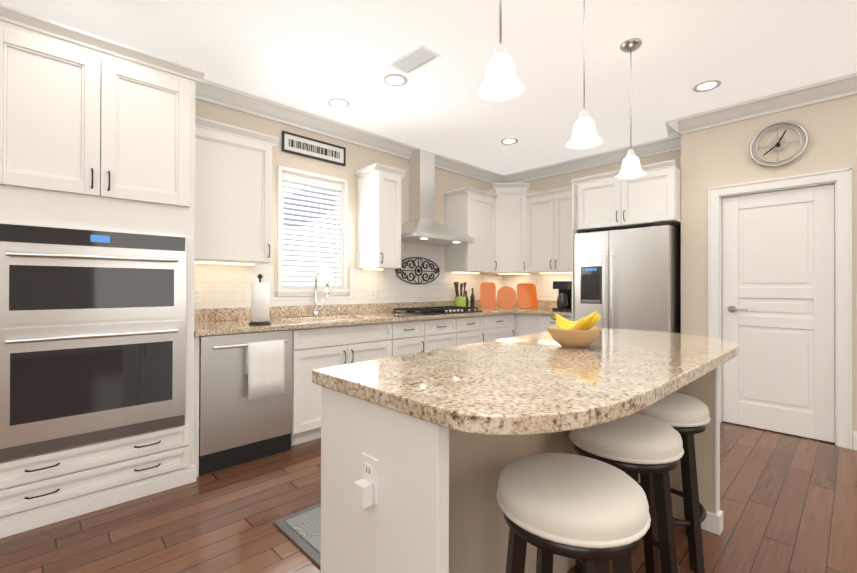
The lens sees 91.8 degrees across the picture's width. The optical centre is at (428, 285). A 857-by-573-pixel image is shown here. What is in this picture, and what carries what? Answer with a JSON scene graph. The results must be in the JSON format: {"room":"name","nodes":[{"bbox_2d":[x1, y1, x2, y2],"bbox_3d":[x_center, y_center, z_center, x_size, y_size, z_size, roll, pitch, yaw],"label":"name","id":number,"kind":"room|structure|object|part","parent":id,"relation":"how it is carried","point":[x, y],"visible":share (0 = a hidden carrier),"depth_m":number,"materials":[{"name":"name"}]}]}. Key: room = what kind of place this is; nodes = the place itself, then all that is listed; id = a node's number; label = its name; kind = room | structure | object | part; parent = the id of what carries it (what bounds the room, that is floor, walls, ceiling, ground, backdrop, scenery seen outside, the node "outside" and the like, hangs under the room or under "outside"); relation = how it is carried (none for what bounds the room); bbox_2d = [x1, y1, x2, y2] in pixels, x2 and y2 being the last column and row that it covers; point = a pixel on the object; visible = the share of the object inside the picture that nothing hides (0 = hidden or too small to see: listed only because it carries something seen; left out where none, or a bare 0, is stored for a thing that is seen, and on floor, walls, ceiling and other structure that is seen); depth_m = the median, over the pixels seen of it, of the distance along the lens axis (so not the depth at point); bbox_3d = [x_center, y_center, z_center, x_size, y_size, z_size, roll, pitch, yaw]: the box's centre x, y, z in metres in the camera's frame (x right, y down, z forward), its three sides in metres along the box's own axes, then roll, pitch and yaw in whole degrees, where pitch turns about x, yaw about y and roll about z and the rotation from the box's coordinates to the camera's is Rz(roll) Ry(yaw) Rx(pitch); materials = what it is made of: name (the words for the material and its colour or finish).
{"room":"kitchen","nodes":[
{"label":"kitchen","id":0,"kind":"room"},
{"bbox_2d":[195,99,494,296],"bbox_3d":[-2.038,-0.176,2.983,8.720,2.740,0.120,0,0,-44],"label":"wall","id":1,"kind":"structure","parent":0,"point":[358,157],"depth_m":4.09,"materials":[{"name":"beige paint"}]},
{"bbox_2d":[200,117,275,267],"bbox_3d":[-1.551,-0.661,3.124,0.620,0.975,0.350,0,0,-44],"label":"upper cabinet","id":2,"kind":"object","parent":1,"relation":"attached to","point":[236,162],"depth_m":3.03,"materials":[{"name":"white wood"}]},
{"bbox_2d":[1,20,503,183],"bbox_3d":[-2.000,-1.483,2.867,8.600,0.124,0.102,0,0,-44],"label":"crown molding","id":3,"kind":"structure","parent":1,"relation":"attached to","point":[225,96],"depth_m":3.81,"materials":[{"name":"white wood"}]},
{"bbox_2d":[276,165,348,296],"bbox_3d":[-1.086,-0.467,3.871,0.720,1.135,0.155,0,0,-44],"label":"window","id":4,"kind":"structure","parent":1,"relation":"in","point":[342,263],"depth_m":3.86,"materials":[{"name":"white wood"}]},
{"bbox_2d":[282,173,341,288],"bbox_3d":[-1.091,-0.476,3.877,0.602,1.021,0.080,0,0,-44],"label":"window blinds","id":5,"kind":"object","parent":4,"relation":"attached to","point":[292,179],"visible":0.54,"depth_m":3.86,"materials":[{"name":"white plastic"}]},
{"bbox_2d":[282,131,345,165],"bbox_3d":[-1.046,-1.257,3.843,0.640,0.175,0.021,0,0,-44],"label":"sign frame","id":6,"kind":"object","parent":1,"relation":"attached to","point":[296,144],"visible":1,"depth_m":3.82,"materials":[{"name":"black wood"}]},
{"bbox_2d":[200,300,502,319],"bbox_3d":[-0.422,0.240,4.448,4.104,0.100,0.020,0,0,-44],"label":"backsplash","id":7,"kind":"structure","parent":1,"relation":"attached to","point":[281,309],"depth_m":3.81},
{"bbox_2d":[356,164,403,271],"bbox_3d":[-0.492,-0.654,4.151,0.290,0.975,0.350,0,0,-44],"label":"upper cabinet","id":8,"kind":"object","parent":1,"relation":"attached to","point":[380,231],"depth_m":4.04,"materials":[{"name":"white wood"}]},
{"bbox_2d":[395,257,439,283],"bbox_3d":[-0.114,-0.164,4.734,0.680,0.310,0.020,0,0,-44],"label":"art","id":9,"kind":"object","parent":1,"relation":"attached to","point":[418,271],"visible":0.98,"depth_m":4.73,"materials":[{"name":"black metal"}]},
{"bbox_2d":[401,149,474,245],"bbox_3d":[0.034,-0.985,4.566,0.900,1.018,0.490,0,0,-44],"label":"hood","id":10,"kind":"object","parent":1,"relation":"attached to","point":[421,229],"depth_m":4.58,"materials":[{"name":"silver metal"}]},
{"bbox_2d":[446,189,491,275],"bbox_3d":[0.532,-0.648,5.145,0.555,0.975,0.350,0,0,-44],"label":"upper cabinet","id":11,"kind":"object","parent":1,"relation":"attached to","point":[470,258],"depth_m":5.01,"materials":[{"name":"white wood"}]},
{"bbox_2d":[0,421,856,572],"bbox_3d":[0.534,1.249,0.237,8.840,0.120,7.640,0,0,-44],"label":"floor","id":12,"kind":"structure","parent":0,"point":[788,503],"depth_m":2.08,"materials":[{"name":"brown wood"}]},
{"bbox_2d":[0,4,199,538],"bbox_3d":[-1.977,-0.058,2.443,0.915,2.500,0.732,0,0,-44],"label":"tall cabinet","id":13,"kind":"object","parent":12,"relation":"on","point":[140,356],"depth_m":2.17,"materials":[{"name":"white wood"}]},
{"bbox_2d":[0,222,185,461],"bbox_3d":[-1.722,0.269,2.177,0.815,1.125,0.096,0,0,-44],"label":"oven","id":14,"kind":"object","parent":13,"relation":"in","point":[93,318],"depth_m":2.14,"materials":[{"name":"silver metal"}]},
{"bbox_2d":[200,332,291,475],"bbox_3d":[-1.420,0.759,3.042,0.717,0.875,0.646,0,0,-44],"label":"dishwasher","id":15,"kind":"object","parent":12,"relation":"on","point":[246,377],"depth_m":2.76,"materials":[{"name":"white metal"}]},
{"bbox_2d":[245,339,284,399],"bbox_3d":[-1.111,0.568,2.834,0.250,0.376,0.062,0,0,-44],"label":"towel","id":16,"kind":"object","parent":15,"relation":"hanging from","point":[264,358],"depth_m":2.81,"materials":[{"name":"white fabric"}]},
{"bbox_2d":[274,503,320,568],"bbox_3d":[-0.278,1.186,2.194,0.880,0.016,0.520,0,0,-44],"label":"kitchen mat","id":17,"kind":"object","parent":12,"relation":"on","point":[301,530],"visible":0.27,"depth_m":2.00,"materials":[{"name":"grey fabric"}]},
{"bbox_2d":[292,316,399,445],"bbox_3d":[-0.853,0.760,3.592,0.987,0.880,0.646,0,0,-44],"label":"base cabinet","id":18,"kind":"object","parent":12,"relation":"on","point":[312,348],"depth_m":3.19,"materials":[{"name":"white wood"}]},
{"bbox_2d":[200,308,515,335],"bbox_3d":[-0.189,0.307,4.208,4.104,0.035,0.689,0,0,-44],"label":"countertop","id":19,"kind":"structure","parent":18,"relation":"on","point":[278,323],"depth_m":3.33,"materials":[{"name":"beige stone"}]},
{"bbox_2d":[249,274,270,324],"bbox_3d":[-1.216,0.099,2.996,0.150,0.362,0.150,0,0,-44],"label":"paper towel","id":20,"kind":"object","parent":19,"relation":"on","point":[259,302],"visible":1,"depth_m":2.94,"materials":[{"name":"white paper"}]},
{"bbox_2d":[313,270,340,316],"bbox_3d":[-0.887,0.075,3.780,0.253,0.421,0.242,0,0,-44],"label":"faucet","id":21,"kind":"object","parent":19,"relation":"on","point":[321,310],"depth_m":3.79,"materials":[{"name":"silver metal"}]},
{"bbox_2d":[392,304,483,315],"bbox_3d":[0.108,0.269,4.474,0.870,0.045,0.520,0,0,-44],"label":"cooktop","id":22,"kind":"object","parent":19,"relation":"in","point":[436,309],"depth_m":4.37,"materials":[{"name":"black metal"}]},
{"bbox_2d":[454,282,466,306],"bbox_3d":[0.382,0.127,5.023,0.154,0.332,0.157,0,0,-44],"label":"utensil crock","id":23,"kind":"object","parent":19,"relation":"on","point":[460,300],"visible":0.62,"depth_m":4.98,"materials":[{"name":"green ceramic"}]},
{"bbox_2d":[465,291,470,306],"bbox_3d":[0.464,0.185,5.141,0.063,0.218,0.063,0,0,34],"label":"oil bottle","id":24,"kind":"object","parent":19,"relation":"on","point":[467,300],"depth_m":5.13,"materials":[{"name":"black glass"}]},
{"bbox_2d":[471,288,474,306],"bbox_3d":[0.550,0.165,5.182,0.055,0.258,0.055,0,0,34],"label":"oil bottle","id":25,"kind":"object","parent":19,"relation":"on","point":[472,300],"depth_m":5.16,"materials":[{"name":"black glass"}]},
{"bbox_2d":[480,282,536,307],"bbox_3d":[1.031,0.129,5.350,0.725,0.334,0.104,0,0,1],"label":"cutting boards","id":26,"kind":"object","parent":19,"relation":"on","point":[525,297],"visible":1,"depth_m":5.35,"materials":[{"name":"orange"}]},
{"bbox_2d":[400,320,427,354],"bbox_3d":[-0.426,0.763,4.007,0.452,0.880,0.646,0,0,-44],"label":"base cabinet","id":27,"kind":"object","parent":12,"relation":"on","point":[413,333],"depth_m":3.84,"materials":[{"name":"white wood"}]},
{"bbox_2d":[428,316,463,350],"bbox_3d":[-0.102,0.765,4.321,0.574,0.880,0.646,0,0,-44],"label":"base cabinet","id":28,"kind":"object","parent":12,"relation":"on","point":[442,334],"depth_m":4.15,"materials":[{"name":"white wood"}]},
{"bbox_2d":[464,316,487,344],"bbox_3d":[0.243,0.767,4.656,0.512,0.880,0.646,0,0,-44],"label":"base cabinet","id":29,"kind":"object","parent":12,"relation":"on","point":[475,327],"depth_m":4.47,"materials":[{"name":"white wood"}]},
{"bbox_2d":[488,312,515,340],"bbox_3d":[0.566,0.769,4.969,0.637,0.880,0.646,0,0,-44],"label":"base cabinet","id":30,"kind":"object","parent":12,"relation":"on","point":[499,327],"depth_m":4.80,"materials":[{"name":"white wood"}]},
{"bbox_2d":[312,368,722,572],"bbox_3d":[0.522,0.756,1.678,1.833,0.879,0.772,0,0,-44],"label":"kitchen island","id":31,"kind":"object","parent":12,"relation":"on","point":[420,451],"depth_m":1.21,"materials":[{"name":"white wood"}]},
{"bbox_2d":[353,453,377,508],"bbox_3d":[-0.171,0.522,1.107,0.040,0.118,0.070,0,0,-44],"label":"outlet","id":32,"kind":"object","parent":31,"relation":"attached to","point":[365,490],"depth_m":1.10,"materials":[{"name":"white plastic"}]},
{"bbox_2d":[312,328,738,455],"bbox_3d":[0.641,0.295,1.785,2.100,0.042,0.930,0,0,-44],"label":"island countertop","id":33,"kind":"structure","parent":31,"relation":"on","point":[528,392],"depth_m":1.25,"materials":[{"name":"beige stone"}]},
{"bbox_2d":[545,311,601,347],"bbox_3d":[0.646,0.193,1.852,0.240,0.162,0.240,0,0,-44],"label":"fruit bowl","id":34,"kind":"object","parent":33,"relation":"on","point":[580,333],"visible":1,"depth_m":1.79,"materials":[{"name":"brown wood"}]},
{"bbox_2d":[516,312,543,335],"bbox_3d":[1.386,0.772,5.069,0.646,0.880,0.393,0,0,-44],"label":"base cabinet","id":35,"kind":"object","parent":12,"relation":"on","point":[525,324],"depth_m":4.86,"materials":[{"name":"white wood"}]},
{"bbox_2d":[516,308,574,315],"bbox_3d":[1.519,0.314,4.903,0.690,0.035,0.691,0,0,-44],"label":"countertop","id":36,"kind":"structure","parent":35,"relation":"on","point":[531,311],"depth_m":4.70,"materials":[{"name":"beige stone"}]},
{"bbox_2d":[552,281,571,310],"bbox_3d":[1.592,0.126,4.836,0.240,0.340,0.195,0,0,-44],"label":"coffee maker","id":37,"kind":"object","parent":36,"relation":"on","point":[564,298],"visible":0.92,"depth_m":4.77,"materials":[{"name":"black plastic"}]},
{"bbox_2d":[544,316,574,331],"bbox_3d":[1.627,0.772,4.820,0.646,0.880,0.426,0,0,-44],"label":"base cabinet","id":38,"kind":"object","parent":12,"relation":"on","point":[548,321],"depth_m":4.64,"materials":[{"name":"white wood"}]},
{"bbox_2d":[496,453,650,572],"bbox_3d":[0.379,0.847,1.118,0.388,0.696,0.388,0,0,-44],"label":"stool","id":39,"kind":"object","parent":12,"relation":"on","point":[594,513],"visible":1,"depth_m":1.01,"materials":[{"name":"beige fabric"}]},
{"bbox_2d":[569,413,683,572],"bbox_3d":[0.732,0.849,1.558,0.418,0.696,0.418,0,0,-44],"label":"stool","id":40,"kind":"object","parent":12,"relation":"on","point":[650,450],"visible":0.69,"depth_m":1.42,"materials":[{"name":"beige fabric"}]},
{"bbox_2d":[575,223,680,332],"bbox_3d":[2.071,0.317,4.269,0.742,1.763,0.895,0,0,-44],"label":"fridge","id":41,"kind":"object","parent":12,"relation":"on","point":[628,278],"visible":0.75,"depth_m":3.97,"materials":[{"name":"silver metal"}]},
{"bbox_2d":[625,392,709,572],"bbox_3d":[1.073,0.852,1.924,0.389,0.696,0.389,0,0,-44],"label":"stool","id":42,"kind":"object","parent":12,"relation":"on","point":[687,417],"visible":0.5,"depth_m":1.76,"materials":[{"name":"beige fabric"}]},
{"bbox_2d":[0,0,856,174],"bbox_3d":[0.542,-1.611,0.249,8.840,0.120,7.640,0,0,-44],"label":"ceiling","id":43,"kind":"structure","parent":0,"point":[312,56],"depth_m":2.78,"materials":[{"name":"white paint"}]},
{"bbox_2d":[328,98,349,108],"bbox_3d":[-0.760,-1.536,3.514,0.184,0.008,0.184,0,0,-44],"label":"recessed light","id":44,"kind":"object","parent":43,"relation":"in","point":[338,103],"visible":1,"depth_m":3.52,"materials":[{"name":"white"}]},
{"bbox_2d":[383,74,406,86],"bbox_3d":[-0.250,-1.536,3.118,0.184,0.008,0.184,0,0,-44],"label":"recessed light","id":45,"kind":"object","parent":43,"relation":"in","point":[395,80],"visible":1,"depth_m":3.11,"materials":[{"name":"white glass"}]},
{"bbox_2d":[388,45,440,74],"bbox_3d":[-0.098,-1.537,2.846,0.180,0.008,0.340,0,0,-44],"label":"ceiling vent","id":46,"kind":"object","parent":43,"relation":"in","point":[417,58],"visible":1,"depth_m":2.83,"materials":[{"name":"white metal"}]},
{"bbox_2d":[475,0,525,102],"bbox_3d":[0.262,-1.124,1.510,0.184,0.842,0.184,0,0,-44],"label":"pendant light","id":47,"kind":"object","parent":43,"relation":"hanging from","point":[501,83],"visible":1,"depth_m":1.50,"materials":[{"name":"white glass"}]},
{"bbox_3d":[0.261,-0.766,1.508,0.184,0.126,0.184,0,0,-44],"label":"lamp shade","id":48,"kind":"part","parent":47,"relation":"part of","materials":[{"name":"white glass"}]},
{"bbox_2d":[500,138,517,144],"bbox_3d":[0.859,-1.528,4.416,0.184,0.008,0.184,0,0,-44],"label":"recessed light","id":49,"kind":"object","parent":43,"relation":"in","point":[507,141],"visible":1,"depth_m":4.42,"materials":[{"name":"white glass"}]},
{"bbox_2d":[565,0,603,149],"bbox_3d":[0.773,-1.121,2.061,0.184,0.842,0.184,0,0,-44],"label":"pendant light","id":50,"kind":"object","parent":43,"relation":"hanging from","point":[584,136],"visible":1,"depth_m":2.05,"materials":[{"name":"white glass"}]},
{"bbox_3d":[0.772,-0.763,2.059,0.184,0.126,0.184,0,0,-44],"label":"lamp shade","id":51,"kind":"part","parent":50,"relation":"part of","materials":[{"name":"white glass"}]},
{"bbox_2d":[615,38,646,179],"bbox_3d":[1.291,-1.117,2.647,0.184,0.842,0.184,0,0,-44],"label":"pendant light","id":52,"kind":"object","parent":43,"relation":"hanging from","point":[631,167],"visible":1,"depth_m":2.63,"materials":[{"name":"white glass"}]},
{"bbox_3d":[1.290,-0.759,2.646,0.184,0.126,0.184,0,0,-44],"label":"lamp shade","id":53,"kind":"part","parent":52,"relation":"part of","materials":[{"name":"white glass"}]},
{"bbox_2d":[693,80,720,91],"bbox_3d":[2.142,-1.530,3.195,0.184,0.008,0.184,0,0,-44],"label":"recessed light","id":54,"kind":"object","parent":43,"relation":"in","point":[709,85],"visible":1,"depth_m":3.19,"materials":[{"name":"white"}]},
{"bbox_2d":[522,149,680,191],"bbox_3d":[1.947,-0.157,5.052,0.120,2.740,2.460,0,0,-44],"label":"wall","id":55,"kind":"structure","parent":0,"point":[552,182],"depth_m":5.01,"materials":[{"name":"beige paint"}]},
{"bbox_2d":[476,183,543,275],"bbox_3d":[1.041,-0.718,5.414,0.674,1.120,0.674,0,0,-44],"label":"upper cabinet","id":56,"kind":"object","parent":55,"relation":"attached to","point":[511,202],"depth_m":5.21,"materials":[{"name":"white wood"}]},
{"bbox_2d":[511,300,574,307],"bbox_3d":[1.526,0.249,5.377,0.020,0.100,1.360,0,0,-44],"label":"backsplash","id":57,"kind":"structure","parent":55,"relation":"attached to","point":[540,303],"depth_m":5.36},
{"bbox_2d":[532,186,577,275],"bbox_3d":[1.616,-0.645,5.053,0.351,0.975,0.768,0,0,-44],"label":"upper cabinet","id":58,"kind":"object","parent":55,"relation":"attached to","point":[553,238],"depth_m":4.94,"materials":[{"name":"white wood"}]},
{"bbox_2d":[503,135,680,182],"bbox_3d":[1.835,-1.464,5.016,0.102,0.124,2.360,0,0,-44],"label":"crown molding","id":59,"kind":"structure","parent":55,"relation":"attached to","point":[658,146],"depth_m":4.87,"materials":[{"name":"white wood"}]},
{"bbox_2d":[572,160,680,231],"bbox_3d":[2.130,-0.862,4.324,0.631,0.545,0.950,0,0,-44],"label":"upper cabinet","id":60,"kind":"object","parent":55,"relation":"attached to","point":[600,202],"depth_m":4.07,"materials":[{"name":"white wood"}]},
{"bbox_2d":[681,94,856,448],"bbox_3d":[4.306,-0.162,2.255,0.550,2.740,5.040,0,0,-44],"label":"wall","id":61,"kind":"structure","parent":0,"point":[716,156],"depth_m":3.52,"materials":[{"name":"beige paint"}]},
{"bbox_2d":[665,72,856,136],"bbox_3d":[4.039,-1.471,2.070,0.102,0.124,5.142,0,0,-44],"label":"crown molding","id":62,"kind":"structure","parent":61,"relation":"attached to","point":[826,90],"depth_m":3.36,"materials":[{"name":"white wood"}]},
{"bbox_2d":[722,184,834,442],"bbox_3d":[2.834,0.215,3.395,0.085,1.972,0.723,0,0,-44],"label":"door","id":63,"kind":"structure","parent":61,"relation":"in","point":[778,280],"depth_m":3.39,"materials":[{"name":"white wood"}]},
{"bbox_3d":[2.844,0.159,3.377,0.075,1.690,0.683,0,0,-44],"label":"door handle","id":64,"kind":"part","parent":63,"relation":"part of","materials":[{"name":"silver metal"}]},
{"bbox_2d":[749,121,808,166],"bbox_3d":[2.828,-1.137,3.359,0.040,0.366,0.372,0,0,-44],"label":"clock","id":65,"kind":"object","parent":61,"relation":"attached to","point":[801,127],"visible":1,"depth_m":3.34,"materials":[{"name":"silver metal"}]},
{"bbox_2d":[708,168,851,449],"bbox_3d":[2.852,0.172,3.422,0.144,2.073,0.896,0,0,-44],"label":"door frame","id":66,"kind":"structure","parent":61,"relation":"attached to","point":[841,179],"depth_m":3.12,"materials":[{"name":"white wood"}]},
{"bbox_2d":[853,431,856,449],"bbox_3d":[4.093,1.139,2.058,0.016,0.135,5.056,0,0,-44],"label":"baseboard","id":67,"kind":"structure","parent":61,"relation":"attached to","point":[854,440],"depth_m":3.04,"materials":[{"name":"white wood"}]},
{"bbox_3d":[2.600,-0.159,4.041,0.350,2.740,0.100,0,0,-44],"label":"wall","id":68,"kind":"structure","parent":0,"visible":0},
{"bbox_2d":[665,119,680,136],"bbox_3d":[2.453,-1.467,4.042,0.572,0.124,0.102,0,0,-44],"label":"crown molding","id":69,"kind":"structure","parent":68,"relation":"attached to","point":[673,124],"depth_m":3.83,"materials":[{"name":"white wood"}]},
{"label":"outside","id":70,"kind":"structure","parent":0,"visible":0},
{"bbox_2d":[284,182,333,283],"bbox_3d":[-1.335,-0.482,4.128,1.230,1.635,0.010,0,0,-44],"label":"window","id":71,"kind":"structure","parent":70,"point":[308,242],"depth_m":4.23,"materials":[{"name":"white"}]}
]}

